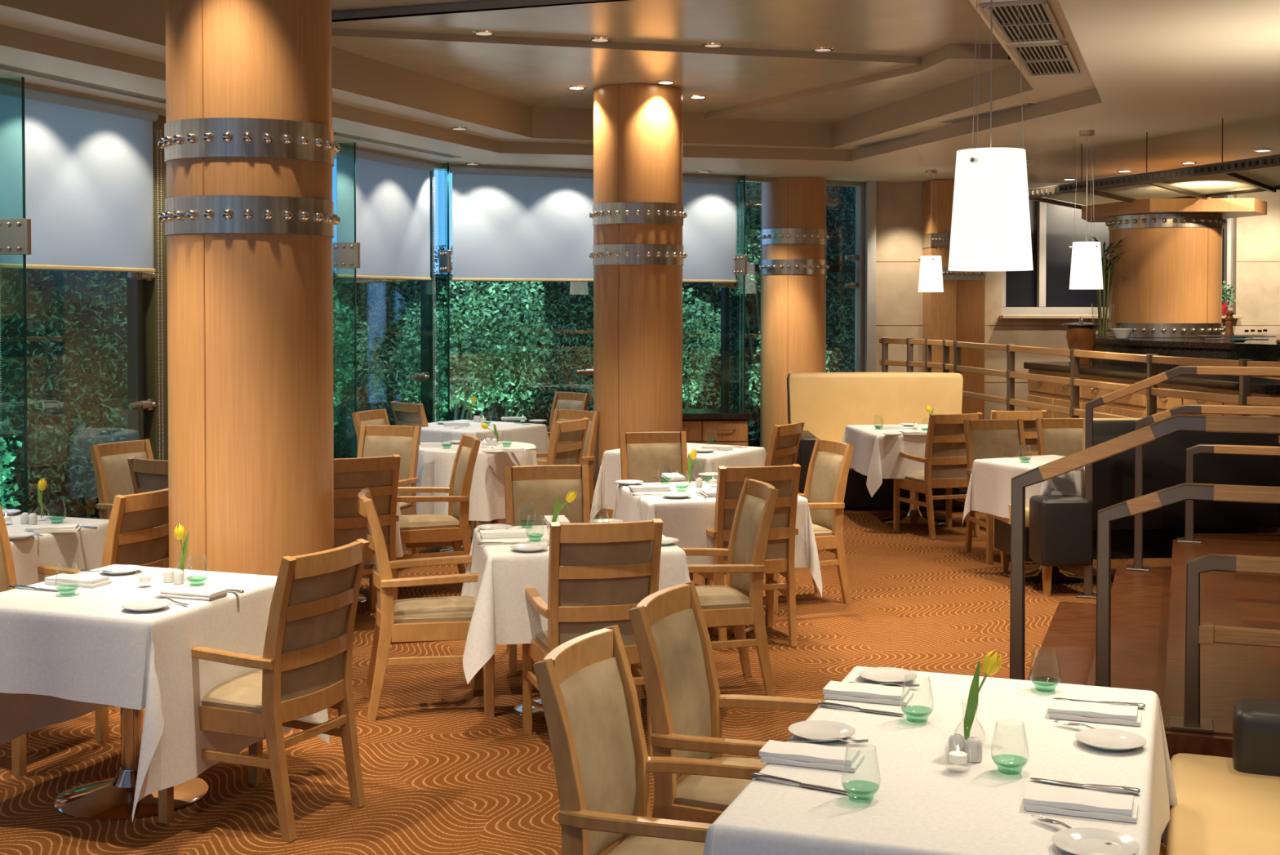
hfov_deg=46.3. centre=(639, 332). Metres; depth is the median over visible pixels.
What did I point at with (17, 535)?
plate
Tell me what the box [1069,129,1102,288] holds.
pendant lamp
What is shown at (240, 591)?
table knife
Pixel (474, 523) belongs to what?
dining table
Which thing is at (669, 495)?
plate
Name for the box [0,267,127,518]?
hedge
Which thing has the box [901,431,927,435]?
folded napkin
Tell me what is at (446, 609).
seat cushion
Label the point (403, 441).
armchair
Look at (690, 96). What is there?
recessed light
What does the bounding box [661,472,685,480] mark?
folded napkin
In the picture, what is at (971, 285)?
pilaster
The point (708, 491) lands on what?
folded napkin
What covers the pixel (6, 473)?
shrub
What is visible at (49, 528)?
folded napkin
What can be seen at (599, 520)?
plate
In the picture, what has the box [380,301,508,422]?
shrub
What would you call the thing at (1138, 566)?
stair railing
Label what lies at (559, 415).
armchair
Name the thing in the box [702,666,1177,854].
tablecloth
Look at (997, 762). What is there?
glass
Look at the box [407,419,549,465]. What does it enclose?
tablecloth
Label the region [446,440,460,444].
plate
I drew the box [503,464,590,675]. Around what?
armchair
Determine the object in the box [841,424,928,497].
tablecloth
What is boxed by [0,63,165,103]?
ceiling vent
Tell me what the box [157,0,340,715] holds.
round column
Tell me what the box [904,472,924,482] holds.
seat cushion
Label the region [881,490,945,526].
dining table
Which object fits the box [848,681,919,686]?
fork
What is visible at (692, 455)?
tulip
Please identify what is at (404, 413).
armchair
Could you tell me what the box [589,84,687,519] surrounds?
round column
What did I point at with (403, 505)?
seat cushion
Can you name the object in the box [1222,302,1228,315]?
plant pot
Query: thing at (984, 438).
armchair
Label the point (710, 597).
seat cushion
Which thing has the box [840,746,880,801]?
glass
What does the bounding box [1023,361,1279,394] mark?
countertop
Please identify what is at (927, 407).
tulip
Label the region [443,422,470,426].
folded napkin
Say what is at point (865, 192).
window
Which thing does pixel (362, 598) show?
dining table
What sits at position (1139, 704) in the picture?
table knife
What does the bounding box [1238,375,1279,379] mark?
countertop
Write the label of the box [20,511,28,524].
shaker
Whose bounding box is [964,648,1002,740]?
tulip
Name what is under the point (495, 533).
folded napkin
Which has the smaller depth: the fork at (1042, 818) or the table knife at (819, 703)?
the fork at (1042, 818)
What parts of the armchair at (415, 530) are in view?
leg, armrest, seat frame, armrest, leg, panel, leg, rail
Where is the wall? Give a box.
[875,182,1279,419]
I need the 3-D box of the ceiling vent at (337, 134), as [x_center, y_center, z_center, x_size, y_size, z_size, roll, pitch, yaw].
[-1.936,-1.499,12.033,0.094,0.010,2.009,0,1,20]
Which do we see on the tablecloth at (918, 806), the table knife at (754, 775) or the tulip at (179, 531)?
the table knife at (754, 775)
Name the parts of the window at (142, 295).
patch plate, upright frame, upright frame, head trim, patch plate, upright frame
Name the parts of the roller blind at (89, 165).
beaded chain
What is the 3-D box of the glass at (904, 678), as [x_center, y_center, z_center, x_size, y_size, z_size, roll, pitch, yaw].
[0.670,0.883,3.624,0.081,0.108,0.081,0,1,0]
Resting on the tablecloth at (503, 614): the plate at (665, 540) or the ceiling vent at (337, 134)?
the plate at (665, 540)
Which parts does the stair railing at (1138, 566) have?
railing post, sloping handrail, railing post, sloping handrail, railing post, level handrail, level handrail, level handrail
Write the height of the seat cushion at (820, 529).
0.051 m
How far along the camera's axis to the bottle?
11.51 m
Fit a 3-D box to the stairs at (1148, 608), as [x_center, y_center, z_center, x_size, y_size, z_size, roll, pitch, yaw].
[5.021,1.380,9.131,7.958,0.359,13.400,0,1,0]
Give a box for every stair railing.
[1009,414,1279,733]
[1075,365,1279,598]
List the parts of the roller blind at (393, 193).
beaded chain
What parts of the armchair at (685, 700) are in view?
leg, rail, panel, seat frame, leg, armrest, armrest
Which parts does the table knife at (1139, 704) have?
knife blade, knife handle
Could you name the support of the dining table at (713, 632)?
on the floor at (441, 775)
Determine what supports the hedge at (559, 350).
on the ground
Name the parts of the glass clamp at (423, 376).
clamp arm, clamp plate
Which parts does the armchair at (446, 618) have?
rail, leg, panel, leg, armrest, armrest, seat frame, leg, leg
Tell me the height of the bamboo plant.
0.900 m
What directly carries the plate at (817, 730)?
on the tablecloth at (918, 806)
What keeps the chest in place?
on the floor at (441, 775)
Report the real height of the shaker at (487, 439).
0.051 m
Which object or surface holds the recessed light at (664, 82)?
in the ceiling
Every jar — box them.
[1061,316,1101,364]
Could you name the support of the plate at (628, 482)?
on the tablecloth at (686, 519)
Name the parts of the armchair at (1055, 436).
leg, rail, panel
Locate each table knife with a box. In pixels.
[8,583,60,591]
[79,525,97,528]
[195,586,244,593]
[477,542,528,544]
[631,493,661,495]
[751,772,850,793]
[817,701,904,715]
[1030,777,1140,793]
[1053,697,1145,707]
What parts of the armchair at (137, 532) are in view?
armrest, leg, panel, rail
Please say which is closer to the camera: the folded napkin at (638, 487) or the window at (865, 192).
the folded napkin at (638, 487)
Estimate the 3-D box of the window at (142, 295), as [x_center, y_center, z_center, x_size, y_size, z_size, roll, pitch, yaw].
[-4.305,0.119,6.245,0.449,3.000,15.583,0,1,19]
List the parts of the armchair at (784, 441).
leg, panel, rail, leg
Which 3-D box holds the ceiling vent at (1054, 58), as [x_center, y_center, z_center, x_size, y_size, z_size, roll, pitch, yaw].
[2.259,-1.518,8.326,0.290,0.022,1.070,0,1,20]
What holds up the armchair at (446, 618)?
on the floor at (441, 775)
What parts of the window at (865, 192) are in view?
head trim, upright frame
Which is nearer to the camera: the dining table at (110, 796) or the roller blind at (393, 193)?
the dining table at (110, 796)
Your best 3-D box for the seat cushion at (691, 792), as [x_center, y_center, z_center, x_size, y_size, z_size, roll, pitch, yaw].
[0.344,1.240,4.132,0.444,0.051,0.424,0,1,22]
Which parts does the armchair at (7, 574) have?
panel, leg, leg, leg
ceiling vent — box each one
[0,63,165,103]
[333,132,461,158]
[853,132,920,146]
[937,102,1034,123]
[981,0,1064,43]
[1008,41,1079,75]
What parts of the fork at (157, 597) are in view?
fork handle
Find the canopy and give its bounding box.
[1081,198,1266,222]
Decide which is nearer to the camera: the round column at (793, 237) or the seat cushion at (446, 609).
the seat cushion at (446, 609)
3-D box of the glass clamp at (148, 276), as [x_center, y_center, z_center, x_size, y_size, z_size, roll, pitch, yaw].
[-3.203,-0.373,9.681,0.075,0.075,0.275,0,1,19]
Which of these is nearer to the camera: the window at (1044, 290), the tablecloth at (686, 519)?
the tablecloth at (686, 519)
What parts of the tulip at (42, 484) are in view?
flower stem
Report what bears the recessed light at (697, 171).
in the ceiling
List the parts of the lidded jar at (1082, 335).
jar lid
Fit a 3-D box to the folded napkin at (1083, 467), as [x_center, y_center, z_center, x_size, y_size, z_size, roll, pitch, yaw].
[2.585,0.813,9.022,0.215,0.023,0.104,0,1,-20]
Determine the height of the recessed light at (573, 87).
0.012 m
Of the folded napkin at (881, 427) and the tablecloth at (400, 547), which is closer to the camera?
the tablecloth at (400, 547)
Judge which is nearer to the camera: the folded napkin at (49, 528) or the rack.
the folded napkin at (49, 528)
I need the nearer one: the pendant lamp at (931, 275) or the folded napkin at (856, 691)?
the folded napkin at (856, 691)
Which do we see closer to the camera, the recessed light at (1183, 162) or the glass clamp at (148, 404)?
the glass clamp at (148, 404)
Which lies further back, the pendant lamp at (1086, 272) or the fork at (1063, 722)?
the pendant lamp at (1086, 272)
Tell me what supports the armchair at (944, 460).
on the floor at (441, 775)
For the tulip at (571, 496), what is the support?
in the bud vase
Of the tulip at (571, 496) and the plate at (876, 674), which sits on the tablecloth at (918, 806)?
the plate at (876, 674)
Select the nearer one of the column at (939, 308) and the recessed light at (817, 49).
the recessed light at (817, 49)
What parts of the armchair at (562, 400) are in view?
leg, panel, rail, leg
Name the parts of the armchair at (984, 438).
leg, armrest, leg, rail, panel, leg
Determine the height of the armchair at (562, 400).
0.930 m
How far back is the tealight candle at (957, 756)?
3.23 m
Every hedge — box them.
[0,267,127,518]
[333,244,593,457]
[682,182,855,446]
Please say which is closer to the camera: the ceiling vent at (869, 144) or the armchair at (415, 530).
the armchair at (415, 530)
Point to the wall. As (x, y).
(899, 206)
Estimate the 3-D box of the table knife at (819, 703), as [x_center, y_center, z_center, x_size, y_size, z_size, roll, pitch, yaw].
[0.548,0.930,3.714,0.222,0.009,0.017,1,1,25]
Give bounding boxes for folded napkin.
[26,523,81,533]
[44,573,111,587]
[157,584,227,599]
[420,441,452,446]
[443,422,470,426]
[479,528,530,537]
[492,447,525,452]
[501,416,527,420]
[542,515,570,526]
[628,484,671,491]
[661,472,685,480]
[698,487,716,497]
[701,444,733,449]
[759,739,864,772]
[822,680,913,705]
[875,425,905,429]
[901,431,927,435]
[1023,783,1137,822]
[1048,698,1142,725]
[1072,466,1084,471]
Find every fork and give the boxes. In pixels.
[80,568,111,573]
[153,595,188,604]
[478,522,515,524]
[786,737,868,742]
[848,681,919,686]
[1031,813,1112,844]
[1053,719,1095,728]
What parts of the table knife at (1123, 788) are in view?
knife blade, knife handle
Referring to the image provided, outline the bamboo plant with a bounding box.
[1068,235,1130,335]
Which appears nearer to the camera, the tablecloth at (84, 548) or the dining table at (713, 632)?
the tablecloth at (84, 548)
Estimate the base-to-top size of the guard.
1.027 m
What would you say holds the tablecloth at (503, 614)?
on the dining table at (538, 714)
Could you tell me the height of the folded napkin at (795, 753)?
0.023 m
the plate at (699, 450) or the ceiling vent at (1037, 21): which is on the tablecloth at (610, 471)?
the plate at (699, 450)
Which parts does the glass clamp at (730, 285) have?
clamp arm, clamp plate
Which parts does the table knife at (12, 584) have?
knife handle, knife blade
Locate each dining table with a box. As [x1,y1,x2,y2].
[53,706,208,819]
[357,593,366,604]
[439,519,481,551]
[514,693,546,722]
[701,575,753,636]
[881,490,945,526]
[1007,564,1084,584]
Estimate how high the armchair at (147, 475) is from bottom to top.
0.930 m
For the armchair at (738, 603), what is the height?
0.930 m
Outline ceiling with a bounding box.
[0,0,1279,183]
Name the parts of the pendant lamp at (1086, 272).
lamp shade, power cord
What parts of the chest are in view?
drawer, drawer, drawer, drawer handle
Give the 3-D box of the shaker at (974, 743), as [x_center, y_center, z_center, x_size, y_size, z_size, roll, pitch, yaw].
[0.738,0.919,3.314,0.037,0.051,0.037,0,1,0]
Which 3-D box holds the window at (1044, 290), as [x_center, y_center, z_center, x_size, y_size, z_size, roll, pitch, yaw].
[5.047,-0.867,15.830,2.510,1.430,0.330,0,1,0]
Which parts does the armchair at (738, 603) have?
armrest, armrest, seat frame, leg, panel, rail, leg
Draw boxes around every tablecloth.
[0,564,329,822]
[4,513,109,585]
[364,494,405,564]
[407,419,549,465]
[416,440,538,520]
[460,524,690,683]
[590,442,766,519]
[612,480,822,596]
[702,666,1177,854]
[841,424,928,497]
[961,454,1084,526]
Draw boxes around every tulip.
[35,477,47,518]
[173,522,189,576]
[467,395,475,419]
[480,422,498,442]
[551,489,576,521]
[687,448,701,483]
[925,404,933,414]
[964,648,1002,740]
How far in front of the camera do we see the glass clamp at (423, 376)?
13.29 m
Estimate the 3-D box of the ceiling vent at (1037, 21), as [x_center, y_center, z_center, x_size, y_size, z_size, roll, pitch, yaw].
[1.857,-1.495,7.222,0.290,0.022,1.020,0,1,20]
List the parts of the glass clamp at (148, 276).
clamp arm, clamp plate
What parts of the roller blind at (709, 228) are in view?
beaded chain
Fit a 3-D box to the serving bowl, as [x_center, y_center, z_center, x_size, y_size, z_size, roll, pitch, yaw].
[4.100,0.007,12.753,0.210,0.085,0.210,0,1,0]
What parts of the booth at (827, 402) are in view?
booth arm, booth arm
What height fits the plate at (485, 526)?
0.016 m
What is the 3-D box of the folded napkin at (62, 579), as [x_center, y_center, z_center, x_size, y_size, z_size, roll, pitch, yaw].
[-2.023,0.889,5.391,0.215,0.023,0.104,0,1,20]
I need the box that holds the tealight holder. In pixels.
[944,744,971,772]
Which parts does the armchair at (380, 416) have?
leg, rail, panel, leg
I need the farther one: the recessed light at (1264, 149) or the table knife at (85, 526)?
the recessed light at (1264, 149)
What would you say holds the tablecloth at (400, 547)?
on the dining table at (362, 598)
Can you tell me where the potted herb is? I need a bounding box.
[1222,280,1235,315]
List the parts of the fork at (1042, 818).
fork handle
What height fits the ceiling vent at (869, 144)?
0.010 m
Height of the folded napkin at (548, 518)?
0.023 m
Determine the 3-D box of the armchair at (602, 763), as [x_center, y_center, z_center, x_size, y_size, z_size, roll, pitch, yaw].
[0.079,1.214,3.550,0.566,0.930,0.492,0,1,22]
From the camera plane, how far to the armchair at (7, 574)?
5.97 m
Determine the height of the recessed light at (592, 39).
0.012 m
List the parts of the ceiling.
panel, wedge panel, raised panel, panel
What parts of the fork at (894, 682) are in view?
fork handle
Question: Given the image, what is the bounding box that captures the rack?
[1027,118,1279,209]
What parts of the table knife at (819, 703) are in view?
knife handle, knife blade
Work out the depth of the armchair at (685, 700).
4.14 m
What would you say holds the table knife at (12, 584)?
on the tablecloth at (64, 657)
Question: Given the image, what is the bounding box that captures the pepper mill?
[1224,310,1234,342]
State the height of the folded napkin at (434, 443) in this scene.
0.023 m
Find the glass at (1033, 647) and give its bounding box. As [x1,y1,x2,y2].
[1029,647,1061,691]
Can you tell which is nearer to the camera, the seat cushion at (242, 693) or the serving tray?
the seat cushion at (242, 693)
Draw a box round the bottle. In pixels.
[1230,337,1252,342]
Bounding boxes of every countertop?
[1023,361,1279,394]
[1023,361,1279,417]
[1066,333,1279,379]
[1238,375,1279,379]
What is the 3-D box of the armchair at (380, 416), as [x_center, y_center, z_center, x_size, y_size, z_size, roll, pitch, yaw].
[-1.825,1.052,11.275,0.566,0.930,0.492,0,1,22]
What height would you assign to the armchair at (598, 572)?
0.930 m
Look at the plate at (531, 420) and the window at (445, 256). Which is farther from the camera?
the window at (445, 256)
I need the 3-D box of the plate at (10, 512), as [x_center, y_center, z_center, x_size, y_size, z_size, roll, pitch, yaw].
[-3.030,0.857,7.130,0.156,0.016,0.156,0,1,0]
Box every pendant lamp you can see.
[918,169,943,292]
[947,0,1034,271]
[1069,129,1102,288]
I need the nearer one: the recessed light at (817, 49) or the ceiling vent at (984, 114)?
the recessed light at (817, 49)
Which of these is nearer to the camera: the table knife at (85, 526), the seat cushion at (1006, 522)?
the table knife at (85, 526)
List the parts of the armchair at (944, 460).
leg, armrest, leg, seat frame, leg, panel, rail, leg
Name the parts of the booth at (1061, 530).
leg, leg, booth arm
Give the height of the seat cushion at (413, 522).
0.051 m
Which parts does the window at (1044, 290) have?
sill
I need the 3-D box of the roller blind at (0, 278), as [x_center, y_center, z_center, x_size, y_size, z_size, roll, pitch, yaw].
[-3.975,-0.149,7.321,0.065,2.462,2.280,0,1,19]
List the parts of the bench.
bench arm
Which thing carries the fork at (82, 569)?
on the tablecloth at (64, 657)
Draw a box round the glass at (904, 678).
[900,678,933,722]
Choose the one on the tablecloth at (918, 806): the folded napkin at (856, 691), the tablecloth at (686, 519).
the folded napkin at (856, 691)
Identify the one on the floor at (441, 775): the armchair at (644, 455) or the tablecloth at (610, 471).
the armchair at (644, 455)
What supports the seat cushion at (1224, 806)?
on the bench
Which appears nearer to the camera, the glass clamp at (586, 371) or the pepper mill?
the pepper mill
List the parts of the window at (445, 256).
patch plate, head trim, upright frame, patch plate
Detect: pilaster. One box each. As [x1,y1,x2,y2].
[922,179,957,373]
[955,271,986,419]
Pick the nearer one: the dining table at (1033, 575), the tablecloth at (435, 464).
the dining table at (1033, 575)
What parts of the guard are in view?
railing post, railing post, railing post, railing post, railing post, railing post, railing post, guard rail, guard rail, guard rail, railing post, railing post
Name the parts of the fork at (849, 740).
fork handle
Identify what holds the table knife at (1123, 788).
on the tablecloth at (918, 806)
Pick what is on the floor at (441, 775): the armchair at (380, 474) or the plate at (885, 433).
the armchair at (380, 474)
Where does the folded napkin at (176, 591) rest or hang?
on the tablecloth at (64, 657)
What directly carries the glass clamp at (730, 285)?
attached to the window at (445, 256)
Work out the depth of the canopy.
12.94 m
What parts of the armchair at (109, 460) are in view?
leg, armrest, rail, panel, leg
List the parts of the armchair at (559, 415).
armrest, leg, panel, rail, armrest, leg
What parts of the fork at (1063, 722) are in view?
fork handle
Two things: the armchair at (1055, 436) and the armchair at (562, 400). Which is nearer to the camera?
the armchair at (1055, 436)
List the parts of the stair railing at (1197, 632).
railing post, sloping handrail, railing post, sloping handrail, railing post, rail, level handrail, level handrail, level handrail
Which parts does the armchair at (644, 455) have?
leg, rail, panel, leg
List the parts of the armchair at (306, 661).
leg, armrest, leg, seat frame, leg, panel, rail, leg, armrest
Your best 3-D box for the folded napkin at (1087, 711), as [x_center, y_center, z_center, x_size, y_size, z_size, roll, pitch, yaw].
[1.112,0.925,3.663,0.215,0.023,0.104,0,1,20]
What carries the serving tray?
on the countertop at (1268, 350)
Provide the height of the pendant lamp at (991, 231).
1.160 m
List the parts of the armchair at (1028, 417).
leg, rail, panel, leg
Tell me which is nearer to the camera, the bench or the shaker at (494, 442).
the bench
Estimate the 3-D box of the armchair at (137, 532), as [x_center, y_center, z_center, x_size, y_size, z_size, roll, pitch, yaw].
[-2.365,1.149,6.656,0.566,0.930,0.492,0,1,22]
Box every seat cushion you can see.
[201,669,262,712]
[393,595,475,622]
[399,502,410,510]
[399,514,459,530]
[535,629,547,649]
[607,834,705,854]
[674,756,767,809]
[695,585,750,608]
[812,523,833,536]
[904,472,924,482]
[989,504,1029,528]
[1165,752,1279,854]
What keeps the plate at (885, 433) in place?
on the tablecloth at (876, 455)
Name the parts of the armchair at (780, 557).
leg, armrest, leg, seat frame, panel, rail, leg, leg, armrest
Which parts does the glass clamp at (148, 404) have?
clamp arm, clamp plate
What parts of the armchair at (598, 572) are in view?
leg, armrest, seat frame, leg, panel, rail, leg, leg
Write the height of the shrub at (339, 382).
2.333 m
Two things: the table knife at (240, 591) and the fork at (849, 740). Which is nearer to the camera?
the fork at (849, 740)
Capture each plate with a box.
[1,509,21,515]
[7,531,35,539]
[97,564,142,574]
[120,599,170,611]
[435,421,454,423]
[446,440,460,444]
[476,524,511,529]
[480,449,503,453]
[510,542,547,551]
[528,419,546,422]
[589,518,623,522]
[615,479,643,484]
[661,492,691,497]
[661,537,679,545]
[692,448,715,452]
[697,471,717,477]
[788,720,855,742]
[858,666,917,684]
[883,432,903,435]
[899,422,918,426]
[1051,826,1139,854]
[1075,728,1146,751]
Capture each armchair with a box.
[0,503,108,776]
[37,488,168,711]
[89,438,153,519]
[127,456,168,493]
[158,537,369,841]
[333,453,400,609]
[351,408,390,444]
[356,424,421,553]
[357,487,494,720]
[391,400,428,426]
[395,433,480,599]
[490,417,589,523]
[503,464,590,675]
[522,518,662,768]
[533,624,765,854]
[537,408,599,519]
[546,391,590,439]
[619,431,688,482]
[628,580,824,823]
[640,477,779,696]
[688,463,800,650]
[764,420,804,466]
[773,437,854,611]
[893,412,982,539]
[963,418,1026,564]
[966,409,1047,532]
[1035,417,1128,559]
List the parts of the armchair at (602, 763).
leg, rail, panel, leg, armrest, armrest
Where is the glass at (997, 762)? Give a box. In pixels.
[990,722,1027,774]
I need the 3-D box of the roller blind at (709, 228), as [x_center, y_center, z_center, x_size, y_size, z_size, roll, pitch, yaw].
[0.418,-0.303,14.664,1.347,2.462,0.064,-1,1,-26]
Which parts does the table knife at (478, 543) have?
knife handle, knife blade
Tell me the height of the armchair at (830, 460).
0.930 m
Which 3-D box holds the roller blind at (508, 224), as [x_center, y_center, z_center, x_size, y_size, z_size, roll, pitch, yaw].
[-0.959,-0.289,13.991,1.695,2.462,0.064,-1,1,-26]
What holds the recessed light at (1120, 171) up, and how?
in the ceiling
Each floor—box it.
[0,491,1171,854]
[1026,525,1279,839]
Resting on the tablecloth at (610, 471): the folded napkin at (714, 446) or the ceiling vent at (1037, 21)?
the folded napkin at (714, 446)
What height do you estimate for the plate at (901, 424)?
0.016 m
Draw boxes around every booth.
[786,372,966,507]
[989,414,1279,595]
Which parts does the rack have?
suspension rod, suspension rod, suspension rod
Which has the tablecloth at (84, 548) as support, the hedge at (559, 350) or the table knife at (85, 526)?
the table knife at (85, 526)
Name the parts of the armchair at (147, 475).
leg, rail, panel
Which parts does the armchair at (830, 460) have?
leg, armrest, leg, seat frame, panel, armrest, rail, leg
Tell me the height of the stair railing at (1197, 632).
1.378 m
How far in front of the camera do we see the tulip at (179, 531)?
5.45 m
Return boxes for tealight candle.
[3,512,10,520]
[138,571,151,582]
[709,476,716,483]
[948,744,967,763]
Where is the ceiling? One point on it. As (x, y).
(406, 73)
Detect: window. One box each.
[0,76,443,513]
[436,162,746,420]
[740,175,875,372]
[1000,183,1242,318]
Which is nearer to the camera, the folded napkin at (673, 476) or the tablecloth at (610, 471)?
the folded napkin at (673, 476)
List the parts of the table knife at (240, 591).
knife handle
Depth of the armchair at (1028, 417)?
11.36 m
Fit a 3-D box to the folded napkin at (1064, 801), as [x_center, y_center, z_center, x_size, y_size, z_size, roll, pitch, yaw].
[0.882,0.939,3.000,0.215,0.023,0.104,0,1,20]
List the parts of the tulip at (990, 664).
flower stem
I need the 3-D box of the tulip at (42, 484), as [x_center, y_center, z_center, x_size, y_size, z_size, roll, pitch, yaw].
[-2.765,0.762,6.931,0.044,0.189,0.040,-1,2,-40]
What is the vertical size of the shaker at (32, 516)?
0.051 m
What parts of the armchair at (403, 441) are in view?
leg, panel, rail, seat frame, armrest, leg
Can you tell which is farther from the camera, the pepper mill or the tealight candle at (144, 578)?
the pepper mill
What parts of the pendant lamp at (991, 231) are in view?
shade knob, lamp shade, power cord, shade knob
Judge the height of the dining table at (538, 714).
0.730 m
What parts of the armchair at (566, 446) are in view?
leg, armrest, leg, panel, rail, leg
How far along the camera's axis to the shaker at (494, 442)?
10.54 m
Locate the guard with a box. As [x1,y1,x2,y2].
[879,337,1279,444]
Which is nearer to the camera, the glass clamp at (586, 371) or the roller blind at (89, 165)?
the roller blind at (89, 165)
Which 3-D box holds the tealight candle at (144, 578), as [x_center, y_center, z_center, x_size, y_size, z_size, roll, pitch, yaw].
[-1.761,0.865,5.330,0.039,0.036,0.039,0,1,0]
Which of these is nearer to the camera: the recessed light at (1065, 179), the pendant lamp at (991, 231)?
the pendant lamp at (991, 231)
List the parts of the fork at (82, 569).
fork handle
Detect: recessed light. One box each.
[449,127,468,129]
[464,162,480,164]
[471,31,496,35]
[566,85,586,89]
[588,37,611,42]
[655,80,675,84]
[688,95,707,98]
[696,170,711,172]
[701,42,724,47]
[811,47,834,52]
[1062,177,1076,180]
[1116,169,1132,172]
[1179,161,1197,164]
[1253,148,1272,151]
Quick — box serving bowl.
[1109,328,1134,338]
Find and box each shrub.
[0,422,22,509]
[333,283,371,429]
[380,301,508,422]
[437,280,555,422]
[682,285,720,408]
[715,181,827,426]
[747,330,836,408]
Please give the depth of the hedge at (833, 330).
18.11 m
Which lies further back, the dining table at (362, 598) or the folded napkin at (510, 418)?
the folded napkin at (510, 418)
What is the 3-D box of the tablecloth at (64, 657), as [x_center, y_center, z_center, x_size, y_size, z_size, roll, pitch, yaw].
[-1.802,1.213,5.302,1.103,0.618,1.011,0,1,20]
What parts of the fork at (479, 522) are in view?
fork handle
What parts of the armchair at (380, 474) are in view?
panel, rail, leg, leg, armrest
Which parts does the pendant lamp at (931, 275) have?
power cord, lamp shade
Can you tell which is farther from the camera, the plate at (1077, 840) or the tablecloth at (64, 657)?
the tablecloth at (64, 657)
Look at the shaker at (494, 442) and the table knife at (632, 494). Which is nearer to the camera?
the table knife at (632, 494)
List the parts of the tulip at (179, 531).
flower stem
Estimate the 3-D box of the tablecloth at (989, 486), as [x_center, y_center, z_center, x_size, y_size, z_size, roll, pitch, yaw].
[2.601,1.051,9.516,0.817,0.469,0.811,-1,1,-27]
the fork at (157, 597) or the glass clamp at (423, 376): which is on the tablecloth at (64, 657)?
the fork at (157, 597)
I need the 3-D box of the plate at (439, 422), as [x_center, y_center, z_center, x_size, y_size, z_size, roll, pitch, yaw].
[-1.618,0.745,12.445,0.156,0.016,0.156,0,1,0]
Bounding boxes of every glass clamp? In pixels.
[127,271,159,280]
[128,398,159,410]
[410,372,429,381]
[575,367,593,375]
[712,282,737,288]
[844,254,859,260]
[844,282,859,288]
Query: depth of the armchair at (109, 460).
8.72 m
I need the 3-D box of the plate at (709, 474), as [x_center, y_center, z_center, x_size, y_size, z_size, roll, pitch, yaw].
[0.415,0.824,8.684,0.156,0.016,0.156,0,1,0]
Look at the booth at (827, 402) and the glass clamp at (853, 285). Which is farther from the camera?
the glass clamp at (853, 285)
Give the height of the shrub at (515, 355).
2.233 m
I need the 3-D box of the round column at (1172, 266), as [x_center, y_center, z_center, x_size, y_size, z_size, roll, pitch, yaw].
[4.760,-0.512,13.592,1.039,1.090,1.039,0,1,0]
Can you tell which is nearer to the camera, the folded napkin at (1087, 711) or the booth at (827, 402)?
the folded napkin at (1087, 711)
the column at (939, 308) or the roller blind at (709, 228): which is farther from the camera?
the column at (939, 308)
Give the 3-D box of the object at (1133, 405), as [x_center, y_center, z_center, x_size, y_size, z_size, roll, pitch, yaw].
[3.937,0.724,11.478,0.480,0.860,3.739,0,1,-9]
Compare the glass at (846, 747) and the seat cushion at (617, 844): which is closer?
the glass at (846, 747)
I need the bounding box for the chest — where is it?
[682,408,751,445]
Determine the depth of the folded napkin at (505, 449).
10.09 m
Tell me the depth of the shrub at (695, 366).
15.66 m
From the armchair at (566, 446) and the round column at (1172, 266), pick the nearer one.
the armchair at (566, 446)
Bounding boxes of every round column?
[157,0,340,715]
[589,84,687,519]
[757,177,829,453]
[1104,213,1226,337]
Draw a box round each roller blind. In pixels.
[0,83,163,459]
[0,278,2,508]
[335,146,435,422]
[448,166,593,281]
[682,176,743,408]
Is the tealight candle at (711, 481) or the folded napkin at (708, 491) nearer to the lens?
the folded napkin at (708, 491)
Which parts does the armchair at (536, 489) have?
leg, leg, rail, panel, leg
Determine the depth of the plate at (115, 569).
5.63 m
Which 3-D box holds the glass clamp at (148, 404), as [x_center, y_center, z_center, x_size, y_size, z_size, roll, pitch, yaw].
[-3.203,0.467,9.699,0.075,0.075,0.275,0,1,19]
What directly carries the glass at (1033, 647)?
on the tablecloth at (918, 806)
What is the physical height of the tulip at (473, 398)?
0.205 m
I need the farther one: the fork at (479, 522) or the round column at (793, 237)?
the round column at (793, 237)
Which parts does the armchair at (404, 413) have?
leg, rail, panel, leg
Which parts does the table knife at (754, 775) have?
knife handle, knife blade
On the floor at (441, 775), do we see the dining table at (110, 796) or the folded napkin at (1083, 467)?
the dining table at (110, 796)
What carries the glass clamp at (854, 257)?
attached to the window at (865, 192)
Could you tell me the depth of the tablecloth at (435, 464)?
10.16 m
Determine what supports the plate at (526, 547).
on the tablecloth at (503, 614)
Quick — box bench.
[1165,697,1279,854]
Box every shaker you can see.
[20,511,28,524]
[28,512,36,524]
[163,567,173,582]
[173,568,184,584]
[476,415,480,422]
[485,437,490,444]
[491,438,497,445]
[695,477,702,487]
[948,733,965,752]
[964,736,982,762]
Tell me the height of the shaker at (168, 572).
0.051 m
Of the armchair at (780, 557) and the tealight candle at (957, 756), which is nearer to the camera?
the tealight candle at (957, 756)
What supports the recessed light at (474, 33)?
in the ceiling
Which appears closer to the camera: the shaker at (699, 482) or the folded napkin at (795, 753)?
the folded napkin at (795, 753)
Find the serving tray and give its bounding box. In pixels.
[1196,334,1275,340]

